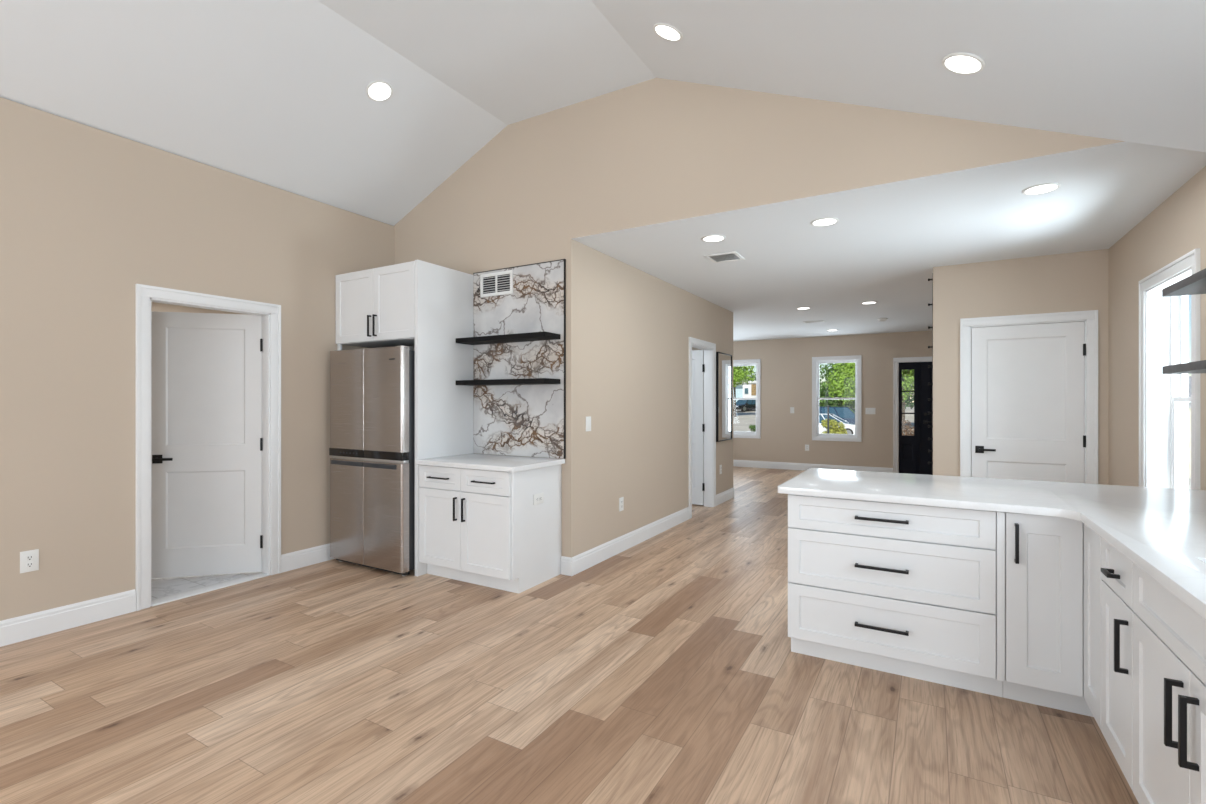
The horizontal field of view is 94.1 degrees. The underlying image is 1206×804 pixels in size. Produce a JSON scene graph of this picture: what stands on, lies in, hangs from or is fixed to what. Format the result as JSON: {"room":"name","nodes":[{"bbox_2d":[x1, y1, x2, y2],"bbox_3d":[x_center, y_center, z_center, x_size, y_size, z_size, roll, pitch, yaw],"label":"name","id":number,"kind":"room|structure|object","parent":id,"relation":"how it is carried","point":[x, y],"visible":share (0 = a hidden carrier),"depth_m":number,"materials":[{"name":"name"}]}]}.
{"room":"kitchen","nodes":[
{"label":"kitchen","id":0,"kind":"room"},
{"bbox_2d":[151,302,240,313],"bbox_3d":[-4.612,0.110,5.293,0.100,2.500,3.100,0,0,30],"label":"wall","id":1,"kind":"structure","parent":0,"point":[159,307],"depth_m":5.71,"materials":[{"name":"beige paint"}]},
{"bbox_2d":[0,97,394,620],"bbox_3d":[-3.970,0.330,2.193,0.115,4.060,7.790,0,0,30],"label":"wall","id":2,"kind":"structure","parent":0,"point":[88,215],"depth_m":3.54,"materials":[{"name":"beige paint"}]},
{"bbox_2d":[20,549,38,572],"bbox_3d":[-3.296,0.915,3.225,0.009,0.122,0.078,0,0,30],"label":"wall outlet","id":3,"kind":"object","parent":2,"relation":"attached to","point":[29,560],"visible":1,"depth_m":3.22,"materials":[{"name":"white plastic"}]},
{"bbox_2d":[25,554,33,560],"bbox_3d":[-3.295,0.895,3.224,0.004,0.031,0.034,0,0,30],"label":"receptacle","id":4,"kind":"object","parent":3,"relation":"attached to","point":[28,557],"depth_m":3.22,"materials":[{"name":"white plastic"}]},
{"bbox_2d":[25,561,33,567],"bbox_3d":[-3.295,0.935,3.224,0.004,0.031,0.034,0,0,30],"label":"receptacle","id":5,"kind":"object","parent":3,"relation":"attached to","point":[28,564],"depth_m":3.22,"materials":[{"name":"white plastic"}]},
{"bbox_2d":[0,589,135,646],"bbox_3d":[-4.460,1.290,1.223,0.016,0.140,5.622,0,0,30],"label":"baseboard","id":6,"kind":"structure","parent":2,"relation":"attached to","point":[29,626],"depth_m":3.35,"materials":[{"name":"white paint"}]},
{"bbox_2d":[151,311,262,577],"bbox_3d":[-3.068,0.327,4.345,0.792,2.033,0.087,0,0,-13],"label":"door","id":7,"kind":"structure","parent":2,"relation":"in","point":[207,440],"depth_m":4.36,"materials":[{"name":"white paint"}]},
{"bbox_2d":[135,284,280,610],"bbox_3d":[-2.853,0.295,4.088,0.136,2.130,0.940,0,0,30],"label":"trim","id":8,"kind":"structure","parent":2,"relation":"attached to","point":[144,294],"depth_m":3.94,"materials":[{"name":"white paint"}]},
{"bbox_2d":[281,543,334,572],"bbox_3d":[-2.289,1.290,4.947,0.016,0.140,1.107,0,0,30],"label":"baseboard","id":9,"kind":"structure","parent":2,"relation":"attached to","point":[318,554],"depth_m":4.64,"materials":[{"name":"white paint"}]},
{"bbox_2d":[0,466,1138,803],"bbox_3d":[-0.333,1.419,4.651,8.140,0.122,15.900,0,0,30],"label":"floor","id":10,"kind":"structure","parent":0,"point":[663,670],"depth_m":2.53,"materials":[{"name":"brown wood"}]},
{"bbox_2d":[151,572,268,605],"bbox_3d":[-2.854,1.354,4.089,0.120,0.012,0.766,0,0,30],"label":"threshold","id":11,"kind":"object","parent":10,"relation":"on","point":[185,594],"depth_m":4.05,"materials":[{"name":"white wood"}]},
{"bbox_2d":[329,346,414,575],"bbox_3d":[-1.760,0.462,4.827,0.908,1.797,0.712,0,0,30],"label":"refrigerator","id":12,"kind":"object","parent":10,"relation":"on","point":[372,448],"visible":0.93,"depth_m":4.46,"materials":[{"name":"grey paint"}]},
{"bbox_2d":[336,260,472,576],"bbox_3d":[-1.739,0.125,4.880,1.026,2.470,0.659,0,0,30],"label":"tall cabinet","id":13,"kind":"object","parent":10,"relation":"on","point":[424,306],"visible":0.86,"depth_m":4.60,"materials":[{"name":"white paint"}]},
{"bbox_2d":[419,464,561,592],"bbox_3d":[-0.891,0.922,4.396,0.925,0.876,0.647,0,0,30],"label":"base cabinet","id":14,"kind":"object","parent":10,"relation":"on","point":[486,528],"visible":0.92,"depth_m":4.13,"materials":[{"name":"white paint"}]},
{"bbox_2d":[415,453,564,471],"bbox_3d":[-0.876,0.466,4.378,0.968,0.035,0.639,0,0,30],"label":"countertop","id":15,"kind":"structure","parent":14,"relation":"on","point":[505,463],"depth_m":4.22,"materials":[{"name":"white stone"}]},
{"bbox_2d":[534,493,543,504],"bbox_3d":[-0.478,0.720,4.175,0.009,0.078,0.118,0,0,30],"label":"wall outlet","id":16,"kind":"object","parent":14,"relation":"attached to","point":[538,498],"visible":1,"depth_m":4.17,"materials":[{"name":"white plastic"}]},
{"bbox_2d":[788,494,1004,696],"bbox_3d":[1.536,0.922,2.998,0.944,0.876,0.654,0,0,30],"label":"base cabinet","id":17,"kind":"object","parent":10,"relation":"on","point":[908,590],"visible":0.94,"depth_m":2.72,"materials":[{"name":"white paint"}]},
{"bbox_2d":[1003,512,1102,729],"bbox_3d":[2.302,0.922,2.409,0.970,0.876,0.900,0,0,30],"label":"base cabinet","id":18,"kind":"object","parent":10,"relation":"on","point":[1053,578],"visible":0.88,"depth_m":2.43,"materials":[{"name":"white paint"}]},
{"bbox_2d":[778,468,1205,619],"bbox_3d":[1.623,0.466,2.202,1.991,0.035,2.560,0,0,30],"label":"countertop","id":19,"kind":"structure","parent":18,"relation":"on","point":[1162,531],"depth_m":2.53,"materials":[{"name":"white stone"}]},
{"bbox_2d":[1101,538,1134,790],"bbox_3d":[2.089,0.922,1.791,0.754,0.876,0.381,0,0,30],"label":"base cabinet","id":20,"kind":"object","parent":10,"relation":"on","point":[1117,611],"visible":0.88,"depth_m":1.95,"materials":[{"name":"white paint"}]},
{"bbox_2d":[1133,563,1205,803],"bbox_3d":[1.761,0.922,1.228,0.754,0.876,0.920,0,0,30],"label":"base cabinet","id":21,"kind":"object","parent":10,"relation":"on","point":[1169,637],"visible":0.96,"depth_m":1.54,"materials":[{"name":"white paint"}]},
{"bbox_2d":[0,0,1205,225],"bbox_3d":[-1.469,-1.754,0.610,6.032,1.452,7.775,0,0,30],"label":"ceiling","id":22,"kind":"structure","parent":0,"point":[269,92],"depth_m":3.27,"materials":[{"name":"white paint"}]},
{"bbox_2d":[366,80,392,101],"bbox_3d":[-1.580,-2.197,3.967,0.170,0.080,0.184,0,0,26],"label":"recessed light","id":23,"kind":"object","parent":22,"relation":"in","point":[378,90],"visible":1,"depth_m":3.96,"materials":[{"name":"white plastic"}]},
{"bbox_2d":[368,83,390,99],"bbox_3d":[-1.580,-2.198,3.967,0.153,0.005,0.153,-27,-13,27],"label":"diffuser","id":24,"kind":"object","parent":23,"relation":"attached to","point":[378,91],"depth_m":3.97,"materials":[{"name":"white plastic"}]},
{"bbox_2d":[653,23,682,41],"bbox_3d":[0.382,-2.174,3.300,0.171,0.076,0.184,0,0,34],"label":"recessed light","id":25,"kind":"object","parent":22,"relation":"in","point":[668,32],"visible":1,"depth_m":3.29,"materials":[{"name":"white plastic"}]},
{"bbox_2d":[656,26,679,39],"bbox_3d":[0.382,-2.174,3.300,0.153,0.005,0.153,26,13,28],"label":"diffuser","id":26,"kind":"object","parent":25,"relation":"attached to","point":[666,32],"depth_m":3.30,"materials":[{"name":"white plastic"}]},
{"bbox_2d":[942,52,985,74],"bbox_3d":[1.669,-1.566,2.599,0.171,0.076,0.184,0,0,34],"label":"recessed light","id":27,"kind":"object","parent":22,"relation":"in","point":[962,63],"visible":1,"depth_m":2.59,"materials":[{"name":"white plastic"}]},
{"bbox_2d":[945,56,980,72],"bbox_3d":[1.669,-1.567,2.599,0.153,0.005,0.153,26,13,28],"label":"diffuser","id":28,"kind":"object","parent":27,"relation":"attached to","point":[963,64],"depth_m":2.60,"materials":[{"name":"white plastic"}]},
{"bbox_2d":[579,242,732,553],"bbox_3d":[0.787,0.515,6.290,0.115,3.690,4.080,0,0,30],"label":"wall","id":29,"kind":"structure","parent":0,"point":[636,326],"depth_m":5.32,"materials":[{"name":"beige paint"}]},
{"bbox_2d":[586,416,590,430],"bbox_3d":[-0.118,0.180,4.612,0.010,0.122,0.078,0,0,30],"label":"light switch","id":30,"kind":"object","parent":29,"relation":"attached to","point":[588,419],"visible":1,"depth_m":4.61,"materials":[{"name":"white plastic"}]},
{"bbox_2d":[619,497,623,511],"bbox_3d":[0.169,0.930,5.105,0.009,0.122,0.078,0,0,30],"label":"wall outlet","id":31,"kind":"object","parent":29,"relation":"attached to","point":[621,500],"visible":1,"depth_m":5.10,"materials":[{"name":"white plastic"}]},
{"bbox_2d":[572,507,689,575],"bbox_3d":[0.380,1.290,5.461,0.016,0.140,2.468,0,0,30],"label":"baseboard","id":32,"kind":"structure","parent":29,"relation":"attached to","point":[585,560],"depth_m":5.15,"materials":[{"name":"white paint"}]},
{"bbox_2d":[692,350,704,504],"bbox_3d":[0.995,0.332,7.490,0.760,2.023,0.049,0,0,30],"label":"door","id":33,"kind":"structure","parent":29,"relation":"in","point":[698,366],"depth_m":7.33,"materials":[{"name":"white paint"}]},
{"bbox_2d":[689,337,715,518],"bbox_3d":[1.184,0.301,6.949,0.136,2.118,0.906,0,0,30],"label":"trim","id":34,"kind":"structure","parent":29,"relation":"attached to","point":[709,348],"depth_m":7.26,"materials":[{"name":"white paint"}]},
{"bbox_2d":[716,352,731,441],"bbox_3d":[1.646,-0.068,7.606,0.030,1.180,0.630,0,0,29],"label":"wall mirror","id":35,"kind":"object","parent":29,"relation":"attached to","point":[723,360],"visible":1,"depth_m":7.55,"materials":[{"name":"black mirror"}]},
{"bbox_2d":[716,487,733,505],"bbox_3d":[1.666,1.290,7.668,0.016,0.140,0.813,0,0,30],"label":"baseboard","id":36,"kind":"structure","parent":29,"relation":"attached to","point":[722,497],"depth_m":7.65,"materials":[{"name":"white paint"}]},
{"bbox_2d":[394,78,1124,557],"bbox_3d":[0.255,-0.486,4.171,5.424,3.692,0.115,0,0,30],"label":"wall","id":37,"kind":"structure","parent":0,"point":[656,150],"depth_m":4.04,"materials":[{"name":"beige paint"}]},
{"bbox_2d":[473,259,565,458],"bbox_3d":[-0.714,-0.339,4.659,0.964,1.572,0.018,0,0,30],"label":"marble panel","id":38,"kind":"object","parent":37,"relation":"attached to","point":[513,420],"visible":1,"depth_m":4.62,"materials":[{"name":"white stone"}]},
{"bbox_2d":[480,270,512,297],"bbox_3d":[-0.905,-1.002,4.761,0.355,0.197,0.008,0,0,30],"label":"air vent","id":39,"kind":"object","parent":38,"relation":"attached to","point":[497,283],"visible":1,"depth_m":4.75,"materials":[{"name":"white plastic"}]},
{"bbox_2d":[456,331,559,344],"bbox_3d":[-0.788,-0.515,4.575,0.923,0.039,0.212,0,0,30],"label":"floating shelf","id":40,"kind":"object","parent":38,"relation":"attached to","point":[533,336],"visible":1,"depth_m":4.47,"materials":[{"name":"black paint"}]},
{"bbox_2d":[456,378,559,385],"bbox_3d":[-0.788,-0.162,4.575,0.923,0.039,0.212,0,0,30],"label":"floating shelf","id":41,"kind":"object","parent":38,"relation":"attached to","point":[532,381],"visible":1,"depth_m":4.45,"materials":[{"name":"black paint"}]},
{"bbox_2d":[561,556,572,575],"bbox_3d":[-0.285,1.290,4.410,0.106,0.140,0.016,0,0,30],"label":"baseboard","id":42,"kind":"structure","parent":37,"relation":"attached to","point":[566,562],"depth_m":4.40,"materials":[{"name":"white paint"}]},
{"bbox_2d":[733,331,931,467],"bbox_3d":[4.543,0.515,10.923,6.032,3.690,0.150,0,0,30],"label":"wall","id":43,"kind":"structure","parent":0,"point":[786,364],"depth_m":11.08,"materials":[{"name":"beige paint"}]},
{"bbox_2d":[733,363,756,433],"bbox_3d":[2.911,-0.065,11.875,0.730,1.482,0.090,0,0,30],"label":"window","id":44,"kind":"structure","parent":43,"relation":"in","point":[750,364],"depth_m":11.76,"materials":[{"name":"white plastic"}]},
{"bbox_2d":[733,359,760,438],"bbox_3d":[2.906,-0.065,11.866,0.890,1.642,0.171,0,0,30],"label":"trim","id":45,"kind":"structure","parent":43,"relation":"attached to","point":[758,361],"depth_m":11.60,"materials":[{"name":"white paint"}]},
{"bbox_2d":[733,460,892,472],"bbox_3d":[3.674,1.290,11.334,3.887,0.140,0.016,0,0,30],"label":"baseboard","id":46,"kind":"structure","parent":43,"relation":"attached to","point":[738,463],"depth_m":11.20,"materials":[{"name":"white paint"}]},
{"bbox_2d":[812,355,861,441],"bbox_3d":[4.547,-0.065,10.909,0.890,1.642,0.171,0,0,30],"label":"trim","id":47,"kind":"structure","parent":43,"relation":"attached to","point":[858,358],"depth_m":10.82,"materials":[{"name":"white paint"}]},
{"bbox_2d":[817,360,856,436],"bbox_3d":[4.552,-0.065,10.918,0.730,1.482,0.090,0,0,30],"label":"window","id":48,"kind":"structure","parent":43,"relation":"in","point":[836,361],"depth_m":10.89,"materials":[{"name":"white plastic"}]},
{"bbox_2d":[865,408,874,413],"bbox_3d":[5.028,0.170,10.547,0.170,0.122,0.010,0,0,30],"label":"light switch","id":49,"kind":"object","parent":43,"relation":"attached to","point":[867,410],"visible":1,"depth_m":10.55,"materials":[{"name":"white plastic"}]},
{"bbox_2d":[893,356,931,472],"bbox_3d":[6.120,0.273,9.992,1.680,2.175,0.171,0,0,30],"label":"trim","id":50,"kind":"structure","parent":43,"relation":"attached to","point":[896,361],"depth_m":10.32,"materials":[{"name":"white paint"}]},
{"bbox_2d":[899,362,931,474],"bbox_3d":[6.116,0.316,9.986,1.506,2.088,0.146,0,0,30],"label":"door","id":51,"kind":"structure","parent":43,"relation":"in","point":[914,456],"depth_m":10.18,"materials":[{"name":"black paint"}]},
{"bbox_2d":[572,141,1205,341],"bbox_3d":[2.535,-1.340,7.479,6.032,0.120,8.124,0,0,30],"label":"ceiling","id":52,"kind":"structure","parent":0,"point":[884,247],"depth_m":4.37,"materials":[{"name":"white paint"}]},
{"bbox_2d":[702,235,725,241],"bbox_3d":[0.862,-1.276,4.378,0.184,0.008,0.184,0,0,30],"label":"recessed light","id":53,"kind":"object","parent":52,"relation":"in","point":[709,238],"visible":1,"depth_m":4.37,"materials":[{"name":"white plastic"}]},
{"bbox_2d":[704,236,722,240],"bbox_3d":[0.862,-1.277,4.378,0.153,0.005,0.153,0,0,30],"label":"diffuser","id":54,"kind":"object","parent":53,"relation":"attached to","point":[706,238],"depth_m":4.37,"materials":[{"name":"white plastic"}]},
{"bbox_2d":[704,251,744,262],"bbox_3d":[1.075,-1.276,4.952,0.280,0.008,0.290,0,0,30],"label":"ceiling vent","id":55,"kind":"object","parent":52,"relation":"in","point":[728,256],"visible":1,"depth_m":4.94,"materials":[{"name":"white plastic"}]},
{"bbox_2d":[796,307,810,309],"bbox_3d":[2.731,-1.276,7.639,0.184,0.008,0.184,0,0,30],"label":"recessed light","id":56,"kind":"object","parent":52,"relation":"in","point":[799,308],"visible":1,"depth_m":7.65,"materials":[{"name":"white plastic"}]},
{"bbox_2d":[803,320,824,322],"bbox_3d":[3.353,-1.276,8.920,0.310,0.008,0.170,0,0,30],"label":"ceiling vent","id":57,"kind":"object","parent":52,"relation":"in","point":[818,320],"visible":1,"depth_m":8.88,"materials":[{"name":"white plastic"}]},
{"bbox_2d":[811,217,838,225],"bbox_3d":[1.571,-1.276,3.978,0.184,0.008,0.184,0,0,30],"label":"recessed light","id":58,"kind":"object","parent":52,"relation":"in","point":[826,221],"visible":1,"depth_m":3.96,"materials":[{"name":"white plastic"}]},
{"bbox_2d":[813,219,835,225],"bbox_3d":[1.571,-1.277,3.978,0.153,0.005,0.153,0,0,30],"label":"diffuser","id":59,"kind":"object","parent":58,"relation":"attached to","point":[818,222],"depth_m":3.98,"materials":[{"name":"white plastic"}]},
{"bbox_2d":[861,301,876,303],"bbox_3d":[3.422,-1.276,7.217,0.184,0.008,0.184,0,0,30],"label":"recessed light","id":60,"kind":"object","parent":52,"relation":"in","point":[867,302],"visible":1,"depth_m":7.19,"materials":[{"name":"white plastic"}]},
{"bbox_2d":[1022,183,1060,194],"bbox_3d":[2.626,-1.276,3.363,0.184,0.008,0.184,0,0,30],"label":"recessed light","id":61,"kind":"object","parent":52,"relation":"in","point":[1043,188],"visible":1,"depth_m":3.35,"materials":[{"name":"white plastic"}]},
{"bbox_2d":[1025,185,1056,193],"bbox_3d":[2.626,-1.277,3.363,0.153,0.005,0.153,0,0,30],"label":"diffuser","id":62,"kind":"object","parent":61,"relation":"attached to","point":[1036,189],"depth_m":3.37,"materials":[{"name":"white plastic"}]},
{"bbox_2d":[933,249,1108,484],"bbox_3d":[3.709,0.515,5.058,1.265,3.690,0.115,0,0,30],"label":"wall","id":63,"kind":"structure","parent":0,"point":[1076,281],"depth_m":5.04,"materials":[{"name":"beige paint"}]},
{"bbox_2d":[971,322,1085,482],"bbox_3d":[3.751,0.329,4.962,0.822,2.028,0.087,0,0,30],"label":"door","id":64,"kind":"structure","parent":63,"relation":"in","point":[1027,381],"depth_m":4.97,"materials":[{"name":"white paint"}]},
{"bbox_2d":[960,310,1097,483],"bbox_3d":[3.767,0.293,5.012,0.978,2.133,0.136,0,0,30],"label":"trim","id":65,"kind":"structure","parent":63,"relation":"attached to","point":[1090,318],"depth_m":4.87,"materials":[{"name":"white paint"}]},
{"bbox_2d":[1109,166,1205,489],"bbox_3d":[3.123,0.015,2.607,0.190,2.690,15.650,0,0,30],"label":"wall","id":66,"kind":"structure","parent":0,"point":[1176,227],"depth_m":4.08,"materials":[{"name":"beige paint"}]},
{"bbox_2d":[1139,248,1199,489],"bbox_3d":[3.617,-0.015,3.476,0.211,1.670,0.980,0,0,30],"label":"window","id":67,"kind":"structure","parent":66,"relation":"attached to","point":[1154,309],"depth_m":3.83,"materials":[{"name":"white paint"}]},
{"bbox_2d":[1171,295,1190,488],"bbox_3d":[3.678,-0.015,3.441,0.090,1.486,0.796,0,0,30],"label":"window","id":68,"kind":"structure","parent":66,"relation":"in","point":[1180,399],"depth_m":3.76,"materials":[{"name":"white glass"}]},
{"bbox_2d":[1162,268,1205,296],"bbox_3d":[2.686,-0.543,2.335,0.290,0.038,0.900,0,0,30],"label":"floating shelf","id":69,"kind":"object","parent":66,"relation":"attached to","point":[1194,284],"visible":1,"depth_m":2.59,"materials":[{"name":"grey paint"}]},
{"bbox_2d":[1162,360,1205,373],"bbox_3d":[2.686,-0.158,2.335,0.290,0.038,0.900,0,0,30],"label":"floating shelf","id":70,"kind":"object","parent":66,"relation":"attached to","point":[1197,366],"visible":1,"depth_m":2.56,"materials":[{"name":"grey paint"}]},
{"bbox_3d":[3.746,0.015,6.263,0.115,2.690,2.005,0,0,30],"label":"wall","id":71,"kind":"structure","parent":0,"visible":0},
{"bbox_2d":[928,273,932,474],"bbox_3d":[3.186,-0.220,5.458,0.042,2.060,0.028,0,0,30],"label":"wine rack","id":72,"kind":"object","parent":71,"relation":"attached to","point":[929,304],"visible":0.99,"depth_m":5.44,"materials":[{"name":"black metal"}]},
{"label":"outside","id":73,"kind":"structure","parent":0,"visible":0},
{"bbox_2d":[733,406,1190,488],"bbox_3d":[28.130,2.135,117.761,210.000,2.450,208.190,0,0,30],"label":"ground","id":74,"kind":"structure","parent":73,"point":[742,421],"depth_m":49.41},
{"bbox_2d":[733,366,754,416],"bbox_3d":[12.776,-1.506,54.887,4.384,6.020,3.929,0,0,30],"label":"tree","id":75,"kind":"object","parent":74,"relation":"on","point":[738,375],"visible":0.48,"depth_m":54.09,"materials":[{"name":"green plant"}]},
{"bbox_2d":[733,381,755,403],"bbox_3d":[19.851,-0.890,74.169,12.000,3.600,4.650,0,0,30],"label":"house","id":76,"kind":"structure","parent":74,"relation":"on","point":[744,391],"depth_m":72.52,"materials":[{"name":"white"}]},
{"bbox_2d":[733,400,755,411],"bbox_3d":[16.267,0.389,63.673,4.203,1.450,2.080,0,0,-31],"label":"car","id":77,"kind":"object","parent":74,"relation":"on","point":[743,405],"visible":0.48,"depth_m":62.75,"materials":[{"name":"black paint"}]},
{"bbox_2d":[749,424,755,431],"bbox_3d":[10.472,1.855,38.951,0.714,0.610,0.559,0,0,4],"label":"shrub","id":78,"kind":"object","parent":74,"relation":"on","point":[753,427],"visible":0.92,"depth_m":38.88,"materials":[{"name":"green plant"}]},
{"bbox_2d":[827,405,828,433],"bbox_3d":[9.228,1.120,22.980,0.070,1.980,0.067,0,0,30],"label":"post","id":79,"kind":"object","parent":74,"relation":"on","point":[828,405],"visible":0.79,"depth_m":22.95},
{"bbox_2d":[821,419,846,433],"bbox_3d":[9.930,1.436,23.995,1.114,1.448,1.260,0,0,-11],"label":"shrub","id":80,"kind":"object","parent":74,"relation":"on","point":[834,428],"visible":0.68,"depth_m":23.75,"materials":[{"name":"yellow plant"}]},
{"bbox_2d":[819,363,854,409],"bbox_3d":[24.620,-1.568,60.151,10.797,8.641,8.844,0,0,44],"label":"tree","id":81,"kind":"object","parent":74,"relation":"on","point":[823,391],"visible":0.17,"depth_m":58.82,"materials":[{"name":"green plant"}]},
{"bbox_2d":[819,407,854,423],"bbox_3d":[15.598,1.210,37.080,4.703,1.800,2.180,0,0,30],"label":"car","id":82,"kind":"object","parent":74,"relation":"on","point":[845,413],"visible":0.09,"depth_m":36.24,"materials":[{"name":"blue paint"}]},
{"bbox_2d":[819,413,854,433],"bbox_3d":[13.217,1.400,33.491,4.603,1.420,2.080,0,0,30],"label":"car","id":83,"kind":"object","parent":74,"relation":"on","point":[850,427],"visible":0.29,"depth_m":32.68,"materials":[{"name":"white paint"}]},
{"bbox_2d":[825,362,854,404],"bbox_3d":[23.156,-1.765,50.544,6.037,6.464,6.556,0,0,30],"label":"tree","id":84,"kind":"object","parent":74,"relation":"on","point":[847,376],"visible":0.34,"depth_m":50.16,"materials":[{"name":"green plant"}]},
{"bbox_2d":[902,369,913,428],"bbox_3d":[20.943,-1.053,38.971,4.338,6.056,5.579,0,0,-43],"label":"tree","id":85,"kind":"object","parent":74,"relation":"on","point":[908,380],"visible":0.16,"depth_m":38.53,"materials":[{"name":"green plant"}]},
{"bbox_2d":[902,419,913,435],"bbox_3d":[14.332,1.483,26.304,1.302,1.354,1.301,0,0,30],"label":"shrub","id":86,"kind":"object","parent":74,"relation":"on","point":[904,430],"visible":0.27,"depth_m":26.33,"materials":[{"name":"orange plant"}]},
{"bbox_2d":[905,392,913,408],"bbox_3d":[36.937,-0.394,71.048,28.478,3.588,2.398,0,0,30],"label":"hedge","id":87,"kind":"object","parent":74,"relation":"on","point":[909,403],"visible":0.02,"depth_m":69.93,"materials":[{"name":"green plant"}]},
{"bbox_2d":[1188,408,1190,478],"bbox_3d":[15.719,1.085,15.232,4.920,2.050,0.150,0,0,30],"label":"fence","id":88,"kind":"object","parent":74,"relation":"on","point":[1189,409],"visible":0.02,"depth_m":15.10,"materials":[{"name":"white"}]},
{"bbox_2d":[1188,376,1190,407],"bbox_3d":[22.019,0.560,21.890,7.600,3.100,6.800,0,0,30],"label":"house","id":89,"kind":"structure","parent":74,"relation":"on","point":[1189,377],"depth_m":20.10,"materials":[{"name":"white"}]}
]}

